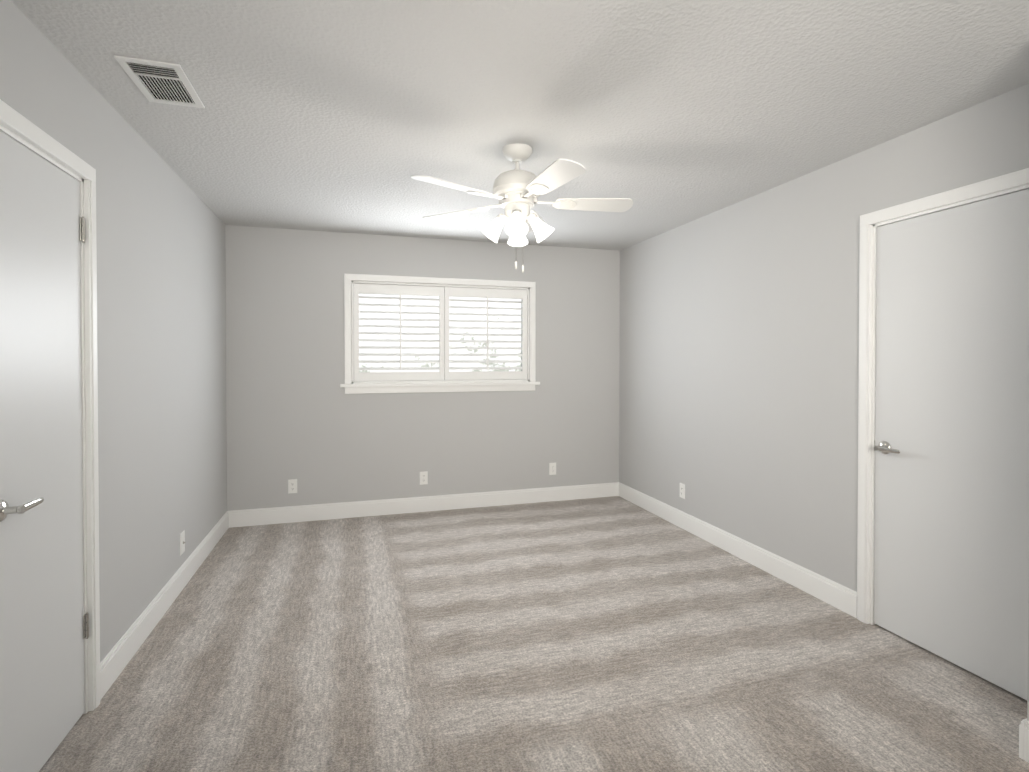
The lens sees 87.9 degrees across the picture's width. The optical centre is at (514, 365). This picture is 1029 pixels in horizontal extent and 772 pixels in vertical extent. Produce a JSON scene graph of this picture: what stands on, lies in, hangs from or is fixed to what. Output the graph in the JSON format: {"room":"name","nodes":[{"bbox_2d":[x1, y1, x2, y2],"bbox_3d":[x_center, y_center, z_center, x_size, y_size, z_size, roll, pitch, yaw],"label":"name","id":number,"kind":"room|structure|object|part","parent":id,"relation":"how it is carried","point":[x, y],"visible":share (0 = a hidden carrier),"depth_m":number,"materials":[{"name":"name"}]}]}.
{"room":"empty bedroom","nodes":[
{"label":"empty bedroom","id":0,"kind":"room"},
{"bbox_2d":[0,0,226,661],"bbox_3d":[-1.787,0.122,1.495,0.590,2.440,5.970,0,1,-17],"label":"wall","id":1,"kind":"structure","parent":0,"point":[161,340],"depth_m":2.59,"materials":[{"name":"grey paint"}]},
{"bbox_2d":[0,131,88,771],"bbox_3d":[-1.550,0.319,1.761,0.093,2.017,0.597,0,1,-17],"label":"door","id":2,"kind":"structure","parent":1,"relation":"in","point":[44,626],"depth_m":1.75,"materials":[{"name":"grey paint"}]},
{"bbox_2d":[0,99,99,713],"bbox_3d":[-1.613,0.287,1.738,0.162,2.105,0.730,0,1,-17],"label":"door frame","id":3,"kind":"structure","parent":1,"relation":"attached to","point":[15,125],"depth_m":2.05,"materials":[{"name":"white wood"}]},
{"bbox_2d":[100,511,231,699],"bbox_3d":[-1.984,1.255,3.210,0.015,0.135,2.275,0,1,-17],"label":"baseboard","id":4,"kind":"structure","parent":1,"relation":"attached to","point":[114,662],"depth_m":2.70,"materials":[{"name":"white wood"}]},
{"bbox_2d":[180,530,184,555],"bbox_3d":[-1.976,1.058,3.187,0.016,0.129,0.078,0,1,-17],"label":"electrical outlet plate","id":5,"kind":"object","parent":1,"relation":"attached to","point":[182,542],"visible":0.98,"depth_m":3.17,"materials":[{"name":"plastic"}]},
{"bbox_2d":[225,225,619,510],"bbox_3d":[-0.659,0.084,4.879,3.800,2.440,0.140,0,1,-17],"label":"wall","id":6,"kind":"structure","parent":0,"point":[294,410],"depth_m":4.68,"materials":[{"name":"grey paint"}]},
{"bbox_2d":[288,479,296,493],"bbox_3d":[-1.850,1.009,4.453,0.070,0.115,0.009,0,1,-17],"label":"electrical outlet","id":7,"kind":"object","parent":6,"relation":"attached to","point":[292,485],"visible":1,"depth_m":4.45,"materials":[{"name":"plastic"}]},
{"bbox_2d":[420,471,427,484],"bbox_3d":[-0.810,1.006,4.766,0.070,0.115,0.009,0,1,-17],"label":"electrical outlet","id":8,"kind":"object","parent":6,"relation":"attached to","point":[424,477],"visible":1,"depth_m":4.76,"materials":[{"name":"plastic"}]},
{"bbox_2d":[232,482,615,526],"bbox_3d":[-0.637,1.237,4.817,3.520,0.135,0.015,0,1,-17],"label":"baseboard","id":9,"kind":"structure","parent":6,"relation":"attached to","point":[302,513],"depth_m":4.73,"materials":[{"name":"white wood"}]},
{"bbox_2d":[340,274,539,393],"bbox_3d":[-0.642,-0.273,4.854,1.790,1.025,0.190,0,1,-17],"label":"window","id":10,"kind":"structure","parent":6,"relation":"in","point":[350,387],"depth_m":4.76,"materials":[{"name":"white wood"}]},
{"bbox_2d":[352,281,528,383],"bbox_3d":[-0.632,-0.286,4.820,1.602,0.881,0.076,0,1,-17],"label":"window shutters","id":11,"kind":"object","parent":10,"relation":"attached to","point":[444,293],"visible":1,"depth_m":4.81,"materials":[{"name":"white wood"}]},
{"bbox_2d":[549,463,555,474],"bbox_3d":[0.368,0.992,5.120,0.070,0.115,0.009,0,1,-17],"label":"electrical outlet","id":12,"kind":"object","parent":6,"relation":"attached to","point":[552,468],"visible":1,"depth_m":5.12,"materials":[{"name":"plastic"}]},
{"bbox_2d":[11,0,1028,250],"bbox_3d":[0.181,-1.155,2.074,3.800,0.100,5.970,0,1,-17],"label":"ceiling","id":13,"kind":"structure","parent":0,"point":[347,116],"depth_m":2.17,"materials":[{"name":"white paint"}]},
{"bbox_2d":[114,55,204,107],"bbox_3d":[-1.375,-1.100,2.091,0.205,0.010,0.345,0,1,-17],"label":"ceiling vent","id":14,"kind":"object","parent":13,"relation":"in","point":[161,82],"visible":1,"depth_m":2.07,"materials":[{"name":"white metal"}]},
{"bbox_2d":[411,143,632,272],"bbox_3d":[0.040,-0.794,2.728,1.159,0.636,1.146,0,1,-17],"label":"fan","id":15,"kind":"object","parent":13,"relation":"hanging from","point":[517,192],"visible":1,"depth_m":2.69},
{"bbox_3d":[0.014,-0.699,2.754,0.371,0.131,0.371,0,1,-17],"label":"lamp shade","id":16,"kind":"part","parent":15,"relation":"part of","materials":[{"name":"white glass"}]},
{"bbox_2d":[39,496,1028,771],"bbox_3d":[0.181,1.385,2.102,3.800,0.100,5.970,0,1,-17],"label":"floor","id":17,"kind":"structure","parent":0,"point":[607,634],"depth_m":2.35,"materials":[{"name":"carpet"}]},
{"bbox_2d":[619,83,1028,591],"bbox_3d":[1.830,0.097,3.738,0.590,2.440,3.760,0,1,-17],"label":"wall","id":18,"kind":"structure","parent":0,"point":[739,371],"depth_m":3.36,"materials":[{"name":"grey paint"}]},
{"bbox_2d":[680,483,684,498],"bbox_3d":[1.351,1.011,4.303,0.009,0.115,0.070,0,1,-17],"label":"electrical outlet","id":19,"kind":"object","parent":18,"relation":"attached to","point":[682,490],"visible":1,"depth_m":4.29,"materials":[{"name":"plastic"}]},
{"bbox_2d":[616,482,856,617],"bbox_3d":[1.423,1.246,4.056,0.015,0.135,2.620,0,1,-17],"label":"baseboard","id":20,"kind":"structure","parent":18,"relation":"attached to","point":[843,598],"depth_m":3.51,"materials":[{"name":"white wood"}]},
{"bbox_2d":[857,168,1028,624],"bbox_3d":[1.998,0.280,2.365,0.162,2.105,0.920,0,1,-17],"label":"door frame","id":21,"kind":"structure","parent":18,"relation":"attached to","point":[1001,185],"depth_m":2.73,"materials":[{"name":"white wood"}]},
{"bbox_2d":[874,189,1028,699],"bbox_3d":[1.935,0.312,2.342,0.093,2.017,0.787,0,1,-17],"label":"door","id":22,"kind":"structure","parent":18,"relation":"in","point":[951,532],"depth_m":2.35,"materials":[{"name":"grey paint"}]},
{"bbox_2d":[1027,601,1028,720],"bbox_3d":[2.301,0.130,0.789,0.490,2.440,2.260,0,1,-17],"label":"wall","id":23,"kind":"structure","parent":0,"point":[1028,669],"depth_m":1.81,"materials":[{"name":"grey paint"}]},
{"bbox_2d":[1019,719,1028,762],"bbox_3d":[2.032,1.282,0.817,0.015,0.135,2.105,0,1,-17],"label":"baseboard","id":24,"kind":"structure","parent":23,"relation":"attached to","point":[1024,726],"depth_m":1.81,"materials":[{"name":"white wood"}]},
{"label":"outside","id":25,"kind":"structure","parent":0,"visible":0},
{"bbox_2d":[359,294,520,371],"bbox_3d":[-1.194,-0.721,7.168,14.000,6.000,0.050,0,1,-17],"label":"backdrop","id":26,"kind":"structure","parent":25,"point":[428,316],"depth_m":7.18,"materials":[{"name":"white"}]}
]}

